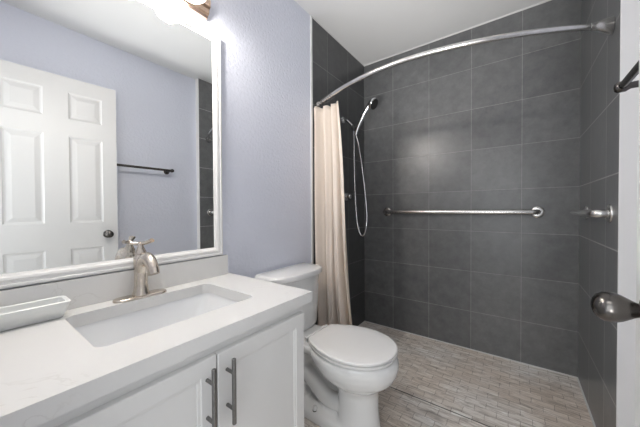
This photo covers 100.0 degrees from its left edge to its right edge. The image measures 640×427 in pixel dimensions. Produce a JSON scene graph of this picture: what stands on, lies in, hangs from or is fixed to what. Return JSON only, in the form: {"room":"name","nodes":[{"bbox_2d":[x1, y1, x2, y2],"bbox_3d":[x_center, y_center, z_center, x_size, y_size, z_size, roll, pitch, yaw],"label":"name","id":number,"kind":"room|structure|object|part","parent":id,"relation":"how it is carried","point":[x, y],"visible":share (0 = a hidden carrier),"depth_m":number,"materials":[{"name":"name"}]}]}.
{"room":"bathroom","nodes":[
{"label":"bathroom","id":0,"kind":"room"},
{"bbox_2d":[0,0,364,325],"bbox_3d":[-0.321,-0.169,1.690,0.120,2.490,2.592,0,1,36],"label":"wall","id":1,"kind":"structure","parent":0,"point":[265,44],"depth_m":1.66,"materials":[{"name":"purple paint"}]},
{"bbox_2d":[0,0,222,288],"bbox_3d":[-0.715,-0.329,1.030,0.020,1.078,0.757,0,1,36],"label":"wall mirror","id":2,"kind":"object","parent":1,"relation":"attached to","point":[111,113],"visible":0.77,"depth_m":0.96,"materials":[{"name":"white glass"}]},
{"bbox_2d":[0,255,227,309],"bbox_3d":[-0.715,0.264,1.035,0.018,0.097,0.818,0,1,36],"label":"backsplash","id":3,"kind":"structure","parent":1,"relation":"attached to","point":[88,290],"depth_m":0.96,"materials":[{"name":"white stone"}]},
{"bbox_2d":[172,0,210,19],"bbox_3d":[-0.658,-0.951,0.986,0.160,0.148,0.600,0,1,36],"label":"vanity light","id":4,"kind":"object","parent":1,"relation":"attached to","point":[201,8],"visible":1,"depth_m":1.22,"materials":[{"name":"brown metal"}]},
{"bbox_3d":[-0.530,-0.952,1.115,0.104,0.082,0.104,0,1,36],"label":"lamp shade","id":5,"kind":"part","parent":4,"relation":"part of","materials":[{"name":"white glass"}]},
{"bbox_2d":[310,15,313,263],"bbox_3d":[-0.058,-0.174,1.942,0.007,2.490,0.020,0,1,36],"label":"trim","id":6,"kind":"structure","parent":1,"relation":"attached to","point":[311,73],"depth_m":1.93,"materials":[{"name":"white ceramic"}]},
{"bbox_2d":[344,193,351,199],"bbox_3d":[0.246,-0.146,2.321,0.047,0.064,0.064,0,1,36],"label":"shower valve","id":7,"kind":"object","parent":1,"relation":"attached to","point":[346,196],"visible":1,"depth_m":2.31,"materials":[{"name":"silver metal"}]},
{"bbox_2d":[341,98,377,236],"bbox_3d":[0.323,-0.360,2.198,0.316,1.099,0.095,0,1,36],"label":"shower","id":8,"kind":"object","parent":1,"relation":"attached to","point":[372,104],"visible":1,"depth_m":2.19,"materials":[{"name":"silver metal"}]},
{"bbox_3d":[0.237,-0.767,2.255,0.106,0.111,0.056,0,1,36],"label":"shower arm","id":9,"kind":"part","parent":8,"relation":"part of","materials":[{"name":"silver metal"}]},
{"bbox_2d":[314,16,614,107],"bbox_3d":[0.546,-0.793,1.472,1.528,0.072,0.291,0,1,34],"label":"shower rod","id":10,"kind":"object","parent":1,"relation":"attached to","point":[606,26],"visible":0.91,"depth_m":1.21,"materials":[{"name":"silver metal"}]},
{"bbox_2d":[314,101,351,325],"bbox_3d":[0.102,0.099,1.893,0.304,1.725,0.120,0,1,33],"label":"shower curtain","id":11,"kind":"object","parent":10,"relation":"hanging from","point":[334,307],"visible":0.9,"depth_m":1.88,"materials":[{"name":"white fabric"}]},
{"bbox_2d":[294,0,546,64],"bbox_3d":[0.362,-1.460,1.179,1.816,0.100,2.612,0,1,36],"label":"ceiling","id":12,"kind":"structure","parent":0,"point":[372,31],"depth_m":1.96,"materials":[{"name":"white paint"}]},
{"bbox_2d":[391,387,489,426],"bbox_3d":[0.587,1.074,1.548,1.524,0.003,0.005,0,1,36],"label":"trim","id":13,"kind":"structure","parent":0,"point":[391,387],"depth_m":1.48,"materials":[{"name":"black metal"}]},
{"bbox_2d":[304,322,593,426],"bbox_3d":[0.376,1.129,1.215,1.816,0.100,2.612,0,1,36],"label":"floor","id":14,"kind":"structure","parent":0,"point":[492,391],"depth_m":1.60,"materials":[{"name":"tile"}]},
{"bbox_2d":[36,306,303,426],"bbox_3d":[-0.491,0.721,0.868,0.580,0.735,0.800,0,1,36],"label":"vanity cabinet","id":15,"kind":"object","parent":14,"relation":"on","point":[254,377],"visible":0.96,"depth_m":0.74,"materials":[{"name":"white paint"}]},
{"bbox_3d":[-0.406,0.676,0.573,0.019,0.582,0.406,0,1,36],"label":"door","id":16,"kind":"part","parent":15,"relation":"part of","materials":[{"name":"white paint"}]},
{"bbox_2d":[0,255,311,426],"bbox_3d":[-0.498,0.285,0.888,0.546,0.137,0.836,0,1,36],"label":"countertop","id":17,"kind":"structure","parent":15,"relation":"on","point":[49,370],"depth_m":0.71,"materials":[{"name":"white stone"}]},
{"bbox_2d":[0,296,70,331],"bbox_3d":[-0.849,0.290,0.760,0.084,0.052,0.203,0,1,36],"label":"soap tray","id":18,"kind":"object","parent":17,"relation":"on","point":[32,312],"visible":1,"depth_m":0.77,"materials":[{"name":"white ceramic"}]},
{"bbox_2d":[112,238,166,303],"bbox_3d":[-0.632,0.203,0.978,0.161,0.219,0.177,0,1,36],"label":"sink faucet","id":19,"kind":"object","parent":17,"relation":"on","point":[145,264],"visible":1,"depth_m":0.99,"materials":[{"name":"silver metal"}]},
{"bbox_3d":[-0.666,0.122,1.006,0.084,0.059,0.039,0,1,8],"label":"lever handle","id":20,"kind":"part","parent":19,"relation":"part of","materials":[{"name":"silver metal"}]},
{"bbox_3d":[-0.627,0.181,0.974,0.148,0.083,0.040,0,1,36],"label":"spout","id":21,"kind":"part","parent":19,"relation":"part of","materials":[{"name":"silver metal"}]},
{"bbox_2d":[75,293,236,346],"bbox_3d":[-0.509,0.428,0.909,0.364,0.148,0.512,0,1,36],"label":"sink basin","id":22,"kind":"object","parent":17,"relation":"in","point":[110,331],"visible":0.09,"depth_m":0.99,"materials":[{"name":"white ceramic"}]},
{"bbox_3d":[-0.281,0.488,0.694,0.038,0.180,0.012,0,1,36],"label":"handle","id":23,"kind":"part","parent":15,"relation":"part of","materials":[{"name":"grey metal"}]},
{"bbox_3d":[-0.246,0.487,0.743,0.038,0.180,0.012,0,1,36],"label":"handle","id":24,"kind":"part","parent":15,"relation":"part of","materials":[{"name":"grey metal"}]},
{"bbox_3d":[-0.176,0.671,0.887,0.019,0.582,0.366,0,1,36],"label":"door","id":25,"kind":"part","parent":15,"relation":"part of","materials":[{"name":"white paint"}]},
{"bbox_2d":[254,263,398,426],"bbox_3d":[0.058,0.707,1.452,0.736,0.740,0.440,0,1,36],"label":"toilet","id":26,"kind":"object","parent":14,"relation":"on","point":[346,367],"visible":0.73,"depth_m":1.33,"materials":[{"name":"white ceramic"}]},
{"bbox_3d":[-0.153,0.354,1.599,0.219,0.037,0.440,0,1,36],"label":"tank lid","id":27,"kind":"part","parent":26,"relation":"part of","materials":[{"name":"white ceramic"}]},
{"bbox_3d":[-0.155,0.530,1.604,0.196,0.312,0.416,0,1,36],"label":"tank","id":28,"kind":"part","parent":26,"relation":"part of","materials":[{"name":"white ceramic"}]},
{"bbox_3d":[0.062,0.881,1.451,0.726,0.392,0.373,0,1,36],"label":"bowl","id":29,"kind":"part","parent":26,"relation":"part of","materials":[{"name":"white ceramic"}]},
{"bbox_3d":[0.172,0.678,1.368,0.435,0.016,0.375,0,1,36],"label":"seat","id":30,"kind":"part","parent":26,"relation":"part of","materials":[{"name":"white plastic"}]},
{"bbox_3d":[0.172,0.659,1.367,0.433,0.021,0.373,0,1,36],"label":"lid","id":31,"kind":"part","parent":26,"relation":"part of","materials":[{"name":"white plastic"}]},
{"bbox_2d":[364,0,580,376],"bbox_3d":[1.078,-0.183,2.209,1.524,2.490,0.100,0,1,36],"label":"wall","id":32,"kind":"structure","parent":0,"point":[495,125],"depth_m":2.03,"materials":[{"name":"tile"}]},
{"bbox_2d":[312,0,550,65],"bbox_3d":[0.798,-1.419,1.818,1.524,0.006,0.827,0,1,36],"label":"trim","id":33,"kind":"structure","parent":32,"relation":"attached to","point":[547,0],"depth_m":2.11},
{"bbox_2d":[383,206,544,217],"bbox_3d":[1.041,-0.012,2.138,1.160,0.080,0.063,0,1,36],"label":"grab bar","id":34,"kind":"object","parent":32,"relation":"attached to","point":[537,211],"visible":1,"depth_m":1.99,"materials":[{"name":"silver metal"}]},
{"bbox_2d":[365,321,577,377],"bbox_3d":[1.053,1.059,2.184,1.524,0.006,0.006,0,1,36],"label":"trim","id":35,"kind":"structure","parent":32,"relation":"attached to","point":[365,321],"depth_m":2.05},
{"bbox_2d":[358,321,595,426],"bbox_3d":[0.809,1.065,1.851,1.524,0.006,0.821,0,1,36],"label":"trim","id":36,"kind":"structure","parent":32,"relation":"attached to","point":[586,403],"depth_m":1.51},
{"bbox_2d":[578,0,620,426],"bbox_3d":[1.026,-0.162,0.703,0.172,2.490,2.592,0,1,36],"label":"wall","id":37,"kind":"structure","parent":0,"point":[600,53],"depth_m":1.32,"materials":[{"name":"grey tile"}]},
{"bbox_2d":[570,204,612,222],"bbox_3d":[1.357,-0.003,1.365,0.073,0.080,0.555,0,1,36],"label":"grab bar","id":38,"kind":"object","parent":37,"relation":"attached to","point":[607,213],"visible":1,"depth_m":1.17,"materials":[{"name":"silver metal"}]},
{"bbox_2d":[590,17,639,426],"bbox_3d":[0.396,0.061,0.214,0.113,2.040,0.737,0,1,32],"label":"door","id":39,"kind":"structure","parent":37,"relation":"in","point":[607,306],"depth_m":0.50,"materials":[{"name":"white wood"}]},
{"bbox_3d":[0.542,0.171,0.483,0.078,0.062,0.062,0,1,32],"label":"door knob","id":40,"kind":"part","parent":39,"relation":"part of","materials":[{"name":"grey metal"}]},
{"bbox_3d":[0.429,0.061,0.193,0.035,2.040,0.736,0,1,32],"label":"door","id":41,"kind":"part","parent":39,"relation":"part of","materials":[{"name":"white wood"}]},
{"bbox_2d":[613,60,638,92],"bbox_3d":[0.805,-0.390,0.569,0.131,0.052,0.642,0,1,36],"label":"towel bar","id":42,"kind":"object","parent":37,"relation":"attached to","point":[627,83],"visible":1,"depth_m":0.81,"materials":[{"name":"grey metal"}]},
{"bbox_3d":[0.979,-0.394,0.807,0.131,0.052,0.052,0,1,36],"label":"post","id":43,"kind":"part","parent":42,"relation":"part of","materials":[{"name":"grey metal"}]},
{"bbox_2d":[616,0,639,426],"bbox_3d":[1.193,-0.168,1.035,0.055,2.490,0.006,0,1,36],"label":"door","id":44,"kind":"structure","parent":37,"relation":"attached to","point":[629,9],"depth_m":1.04,"materials":[{"name":"white wood"}]}
]}

